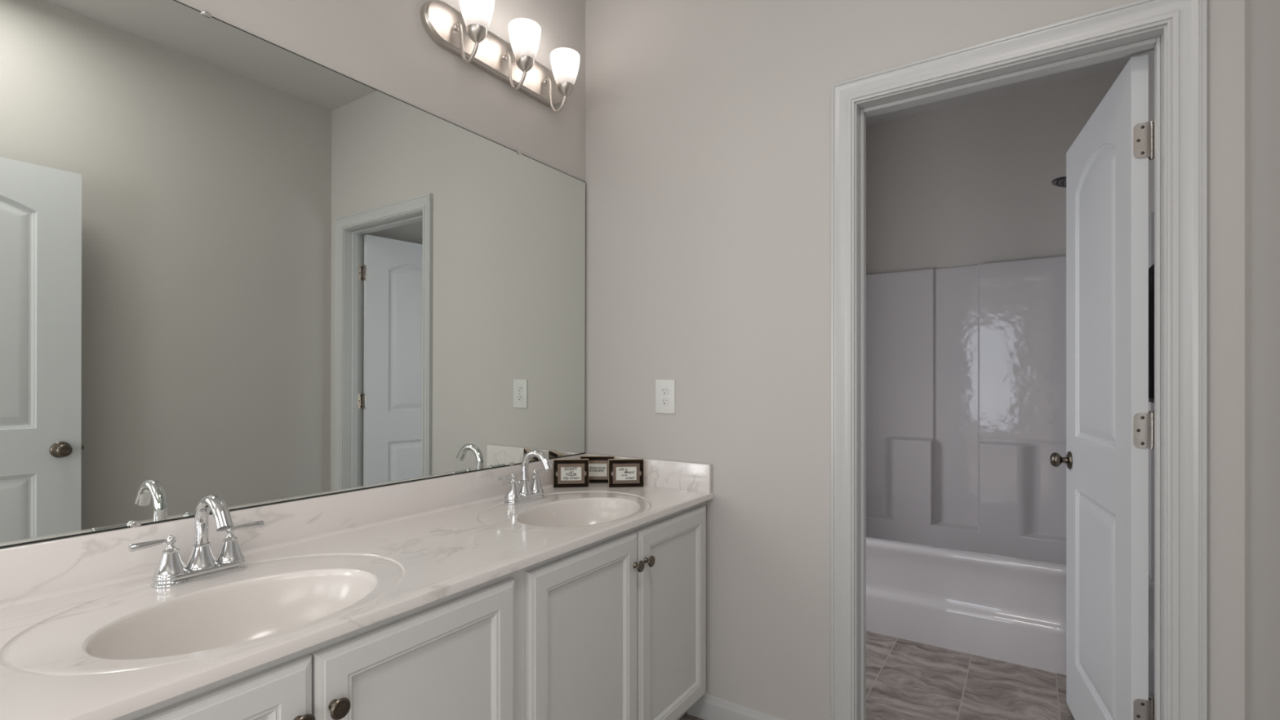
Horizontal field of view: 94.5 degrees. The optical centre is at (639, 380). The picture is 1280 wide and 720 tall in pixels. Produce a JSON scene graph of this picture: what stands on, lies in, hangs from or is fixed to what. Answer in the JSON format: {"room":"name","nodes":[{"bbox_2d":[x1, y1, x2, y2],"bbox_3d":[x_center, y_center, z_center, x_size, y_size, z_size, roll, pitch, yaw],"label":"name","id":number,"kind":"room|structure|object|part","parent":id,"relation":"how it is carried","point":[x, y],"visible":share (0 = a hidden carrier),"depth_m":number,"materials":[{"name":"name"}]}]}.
{"room":"bathroom","nodes":[
{"label":"bathroom","id":0,"kind":"room"},
{"bbox_2d":[176,0,585,182],"bbox_3d":[-0.792,-0.180,1.627,0.110,2.743,2.135,0,0,34],"label":"wall","id":1,"kind":"structure","parent":0,"point":[384,46],"depth_m":1.79,"materials":[{"name":"grey paint"}]},
{"bbox_2d":[0,0,585,548],"bbox_3d":[-0.742,-0.254,1.591,0.010,1.096,1.890,0,0,34],"label":"wall mirror","id":2,"kind":"object","parent":1,"relation":"attached to","point":[242,268],"visible":1,"depth_m":1.34,"materials":[{"name":"silver mirror"}]},
{"bbox_2d":[0,453,588,603],"bbox_3d":[-0.737,0.343,1.593,0.020,0.100,1.899,0,0,34],"label":"backsplash","id":3,"kind":"structure","parent":1,"relation":"attached to","point":[28,570],"depth_m":1.34,"materials":[{"name":"stone"}]},
{"bbox_2d":[420,0,579,113],"bbox_3d":[-0.406,-1.053,1.950,0.177,0.194,0.610,0,0,34],"label":"vanity light","id":4,"kind":"object","parent":1,"relation":"attached to","point":[465,34],"visible":1,"depth_m":1.91,"materials":[{"name":"silver metal"}]},
{"bbox_3d":[-0.525,-1.026,1.789,0.106,0.140,0.018,0,0,34],"label":"arm","id":5,"kind":"part","parent":4,"relation":"part of","materials":[{"name":"silver metal"}]},
{"bbox_3d":[-0.486,-1.098,1.763,0.105,0.106,0.105,0,0,34],"label":"lamp shade","id":6,"kind":"part","parent":4,"relation":"part of","materials":[{"name":"white glass"}]},
{"bbox_3d":[-0.415,-1.026,1.956,0.106,0.140,0.018,0,0,34],"label":"arm","id":7,"kind":"part","parent":4,"relation":"part of","materials":[{"name":"silver metal"}]},
{"bbox_3d":[-0.376,-1.098,1.930,0.105,0.106,0.105,0,0,34],"label":"lamp shade","id":8,"kind":"part","parent":4,"relation":"part of","materials":[{"name":"white glass"}]},
{"bbox_3d":[-0.304,-1.026,2.122,0.106,0.140,0.018,0,0,34],"label":"arm","id":9,"kind":"part","parent":4,"relation":"part of","materials":[{"name":"silver metal"}]},
{"bbox_3d":[-0.265,-1.098,2.096,0.105,0.106,0.105,0,0,34],"label":"lamp shade","id":10,"kind":"part","parent":4,"relation":"part of","materials":[{"name":"white glass"}]},
{"bbox_2d":[585,0,1244,719],"bbox_3d":[0.605,-0.180,1.912,1.904,2.743,0.115,0,0,34],"label":"wall","id":11,"kind":"structure","parent":0,"point":[708,122],"depth_m":1.97,"materials":[{"name":"grey paint"}]},
{"bbox_2d":[655,379,675,413],"bbox_3d":[0.092,0.059,2.178,0.083,0.126,0.008,0,0,34],"label":"electrical outlet","id":12,"kind":"object","parent":11,"relation":"attached to","point":[664,388],"visible":1,"depth_m":2.17,"materials":[{"name":"white plastic"}]},
{"bbox_2d":[660,387,668,395],"bbox_3d":[0.090,0.040,2.176,0.034,0.027,0.002,0,0,34],"label":"receptacle","id":13,"kind":"object","parent":12,"relation":"attached to","point":[664,391],"depth_m":2.17,"materials":[{"name":"white plastic"}]},
{"bbox_2d":[660,398,668,405],"bbox_3d":[0.090,0.079,2.176,0.034,0.027,0.002,0,0,34],"label":"receptacle","id":14,"kind":"object","parent":12,"relation":"attached to","point":[664,402],"depth_m":2.17,"materials":[{"name":"white plastic"}]},
{"bbox_2d":[687,693,785,719],"bbox_3d":[0.384,1.148,1.981,0.508,0.086,0.014,0,0,34],"label":"baseboard","id":15,"kind":"structure","parent":11,"relation":"attached to","point":[708,707],"depth_m":2.04,"materials":[{"name":"white paint"}]},
{"bbox_2d":[854,24,1167,719],"bbox_3d":[0.988,0.164,1.658,0.748,2.054,0.115,0,0,34],"label":"trim","id":16,"kind":"structure","parent":11,"relation":"attached to","point":[1155,39],"depth_m":1.58,"materials":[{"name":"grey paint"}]},
{"bbox_2d":[831,0,1207,719],"bbox_3d":[0.951,0.137,1.602,0.856,2.108,0.020,0,0,34],"label":"trim","id":17,"kind":"structure","parent":11,"relation":"attached to","point":[1186,20],"depth_m":1.40,"materials":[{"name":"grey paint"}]},
{"bbox_2d":[1049,53,1154,719],"bbox_3d":[1.427,0.172,1.831,0.152,2.013,0.744,0,0,25],"label":"door","id":18,"kind":"structure","parent":11,"relation":"in","point":[1110,424],"depth_m":1.70,"materials":[{"name":"white paint"}]},
{"bbox_3d":[1.510,0.285,2.125,0.058,0.065,0.065,0,0,25],"label":"knob","id":19,"kind":"part","parent":18,"relation":"part of","materials":[{"name":"grey metal"}]},
{"bbox_2d":[679,631,1154,719],"bbox_3d":[0.278,1.216,2.042,2.814,0.050,4.010,0,0,34],"label":"floor","id":20,"kind":"structure","parent":0,"point":[906,679],"depth_m":2.29,"materials":[{"name":"brown tile"}]},
{"bbox_2d":[113,501,706,719],"bbox_3d":[-0.491,0.802,1.436,0.580,0.778,1.889,0,0,34],"label":"vanity cabinet","id":21,"kind":"object","parent":20,"relation":"on","point":[613,627],"visible":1,"depth_m":1.34,"materials":[{"name":"white paint"}]},
{"bbox_3d":[-0.640,0.759,0.751,0.020,0.651,0.440,0,0,34],"label":"door","id":22,"kind":"part","parent":21,"relation":"part of","materials":[{"name":"white paint"}]},
{"bbox_3d":[-0.514,0.523,0.901,0.026,0.033,0.033,0,0,34],"label":"knob","id":23,"kind":"part","parent":21,"relation":"part of","materials":[{"name":"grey metal"}]},
{"bbox_3d":[-0.483,0.523,0.947,0.026,0.033,0.033,0,0,34],"label":"knob","id":24,"kind":"part","parent":21,"relation":"part of","materials":[{"name":"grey metal"}]},
{"bbox_2d":[0,453,713,719],"bbox_3d":[-0.506,0.411,1.440,0.573,0.236,1.899,0,0,34],"label":"countertop","id":25,"kind":"structure","parent":21,"relation":"on","point":[86,634],"depth_m":1.17,"materials":[{"name":"stone"}]},
{"bbox_2d":[128,493,264,589],"bbox_3d":[-0.880,0.309,1.186,0.173,0.171,0.173,0,0,-13],"label":"faucet","id":26,"kind":"object","parent":25,"relation":"on","point":[202,564],"visible":1,"depth_m":1.17,"materials":[{"name":"silver metal"}]},
{"bbox_3d":[-0.927,0.310,1.119,0.014,0.014,0.058,0,0,34],"label":"lever","id":27,"kind":"part","parent":26,"relation":"part of","materials":[{"name":"silver metal"}]},
{"bbox_3d":[-0.909,0.336,1.147,0.052,0.074,0.052,0,0,34],"label":"handle","id":28,"kind":"part","parent":26,"relation":"part of","materials":[{"name":"silver metal"}]},
{"bbox_3d":[-0.881,0.383,1.189,0.060,0.022,0.162,0,0,34],"label":"plate","id":29,"kind":"part","parent":26,"relation":"part of","materials":[{"name":"silver metal"}]},
{"bbox_3d":[-0.881,0.350,1.189,0.055,0.047,0.055,0,0,34],"label":"spout","id":30,"kind":"part","parent":26,"relation":"part of","materials":[{"name":"silver metal"}]},
{"bbox_3d":[-0.837,0.277,1.160,0.130,0.107,0.028,0,0,34],"label":"spout","id":31,"kind":"part","parent":26,"relation":"part of","materials":[{"name":"silver metal"}]},
{"bbox_3d":[-0.853,0.336,1.232,0.052,0.074,0.052,0,0,34],"label":"handle","id":32,"kind":"part","parent":26,"relation":"part of","materials":[{"name":"silver metal"}]},
{"bbox_3d":[-0.834,0.310,1.259,0.014,0.014,0.058,0,0,34],"label":"lever","id":33,"kind":"part","parent":26,"relation":"part of","materials":[{"name":"silver metal"}]},
{"bbox_2d":[81,568,377,659],"bbox_3d":[-0.682,0.461,1.039,0.324,0.134,0.438,0,0,34],"label":"sink basin","id":34,"kind":"object","parent":25,"relation":"in","point":[204,623],"depth_m":1.12,"materials":[{"name":"white ceramic"}]},
{"bbox_2d":[497,448,552,505],"bbox_3d":[-0.378,0.309,1.942,0.173,0.171,0.173,0,0,-13],"label":"faucet","id":35,"kind":"object","parent":25,"relation":"on","point":[526,492],"visible":1,"depth_m":1.92,"materials":[{"name":"silver metal"}]},
{"bbox_3d":[-0.426,0.310,1.875,0.014,0.014,0.058,0,0,34],"label":"lever","id":36,"kind":"part","parent":35,"relation":"part of","materials":[{"name":"silver metal"}]},
{"bbox_3d":[-0.407,0.336,1.903,0.052,0.074,0.052,0,0,34],"label":"handle","id":37,"kind":"part","parent":35,"relation":"part of","materials":[{"name":"silver metal"}]},
{"bbox_3d":[-0.379,0.383,1.945,0.060,0.022,0.162,0,0,34],"label":"plate","id":38,"kind":"part","parent":35,"relation":"part of","materials":[{"name":"silver metal"}]},
{"bbox_3d":[-0.379,0.350,1.945,0.055,0.047,0.055,0,0,34],"label":"spout","id":39,"kind":"part","parent":35,"relation":"part of","materials":[{"name":"silver metal"}]},
{"bbox_3d":[-0.335,0.277,1.916,0.130,0.107,0.028,0,0,34],"label":"spout","id":40,"kind":"part","parent":35,"relation":"part of","materials":[{"name":"silver metal"}]},
{"bbox_3d":[-0.351,0.336,1.988,0.052,0.074,0.052,0,0,34],"label":"handle","id":41,"kind":"part","parent":35,"relation":"part of","materials":[{"name":"silver metal"}]},
{"bbox_3d":[-0.333,0.310,2.015,0.014,0.014,0.058,0,0,34],"label":"lever","id":42,"kind":"part","parent":35,"relation":"part of","materials":[{"name":"silver metal"}]},
{"bbox_2d":[553,458,588,487],"bbox_3d":[-0.253,0.341,2.177,0.129,0.102,0.026,0,0,-6],"label":"framed sign","id":43,"kind":"object","parent":25,"relation":"on","point":[567,473],"visible":1,"depth_m":2.17,"materials":[{"name":"brown wood"}]},
{"bbox_2d":[515,497,639,527],"bbox_3d":[-0.180,0.461,1.795,0.324,0.134,0.438,0,0,34],"label":"sink basin","id":44,"kind":"object","parent":25,"relation":"in","point":[563,512],"depth_m":1.95,"materials":[{"name":"white ceramic"}]},
{"bbox_2d":[580,455,613,483],"bbox_3d":[-0.164,0.341,2.269,0.129,0.102,0.026,0,0,0],"label":"framed sign","id":45,"kind":"object","parent":25,"relation":"on","point":[597,464],"visible":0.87,"depth_m":2.26,"materials":[{"name":"brown wood"}]},
{"bbox_2d":[608,458,643,487],"bbox_3d":[-0.051,0.341,2.181,0.129,0.102,0.026,0,0,-6],"label":"framed sign","id":46,"kind":"object","parent":25,"relation":"on","point":[622,473],"visible":1,"depth_m":2.17,"materials":[{"name":"brown wood"}]},
{"bbox_3d":[-0.397,0.759,1.119,0.020,0.651,0.434,0,0,34],"label":"door","id":47,"kind":"part","parent":21,"relation":"part of","materials":[{"name":"white paint"}]},
{"bbox_3d":[-0.132,0.759,1.518,0.020,0.651,0.437,0,0,34],"label":"door","id":48,"kind":"part","parent":21,"relation":"part of","materials":[{"name":"white paint"}]},
{"bbox_3d":[-0.004,0.523,1.670,0.026,0.033,0.033,0,0,34],"label":"knob","id":49,"kind":"part","parent":21,"relation":"part of","materials":[{"name":"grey metal"}]},
{"bbox_3d":[0.027,0.523,1.716,0.026,0.033,0.033,0,0,34],"label":"knob","id":50,"kind":"part","parent":21,"relation":"part of","materials":[{"name":"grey metal"}]},
{"bbox_3d":[0.109,0.759,1.881,0.020,0.651,0.420,0,0,34],"label":"door","id":51,"kind":"part","parent":21,"relation":"part of","materials":[{"name":"white paint"}]},
{"bbox_2d":[866,519,1154,694],"bbox_3d":[1.529,0.976,2.960,1.520,0.431,0.736,0,0,34],"label":"bathtub","id":52,"kind":"object","parent":20,"relation":"on","point":[1002,598],"visible":0.54,"depth_m":2.62,"materials":[{"name":"white ceramic"}]},
{"bbox_2d":[866,67,1124,275],"bbox_3d":[1.317,-0.180,3.708,2.704,2.743,0.085,0,0,34],"label":"wall","id":53,"kind":"structure","parent":0,"point":[970,184],"depth_m":3.30,"materials":[{"name":"grey paint"}]},
{"bbox_2d":[866,212,1154,580],"bbox_3d":[1.556,0.096,3.001,1.520,1.471,0.817,0,0,34],"label":"shower surround","id":54,"kind":"object","parent":53,"relation":"attached to","point":[966,366],"visible":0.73,"depth_m":3.29,"materials":[{"name":"grey plastic"}]},
{"bbox_3d":[1.750,0.096,3.294,1.520,1.471,0.114,0,0,34],"label":"panel","id":55,"kind":"part","parent":54,"relation":"part of","materials":[{"name":"grey plastic"}]},
{"bbox_3d":[2.170,0.060,2.573,0.024,1.401,0.783,0,0,34],"label":"panel","id":56,"kind":"part","parent":54,"relation":"part of","materials":[{"name":"grey plastic"}]},
{"bbox_2d":[1051,176,1066,187],"bbox_3d":[2.044,-0.936,2.652,0.330,0.099,0.158,0,0,34],"label":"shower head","id":57,"kind":"object","parent":53,"relation":"attached to","point":[1060,181],"visible":0.1,"depth_m":2.71,"materials":[{"name":"silver metal"}]},
{"bbox_2d":[866,55,1133,126],"bbox_3d":[0.278,-1.577,2.042,2.814,0.050,4.010,0,0,34],"label":"ceiling","id":58,"kind":"structure","parent":0,"point":[1120,63],"depth_m":3.16,"materials":[{"name":"grey paint"}]},
{"bbox_2d":[1133,0,1279,719],"bbox_3d":[1.404,-0.180,1.294,0.110,2.743,4.010,0,0,34],"label":"wall","id":59,"kind":"structure","parent":0,"point":[1262,17],"depth_m":1.24,"materials":[{"name":"grey paint"}]},
{"bbox_2d":[1148,263,1154,402],"bbox_3d":[1.754,-0.161,1.980,0.065,0.473,0.360,0,0,34],"label":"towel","id":60,"kind":"object","parent":59,"relation":"hanging from","point":[1151,270],"visible":0.34,"depth_m":2.04,"materials":[{"name":"fabric"}]}
]}

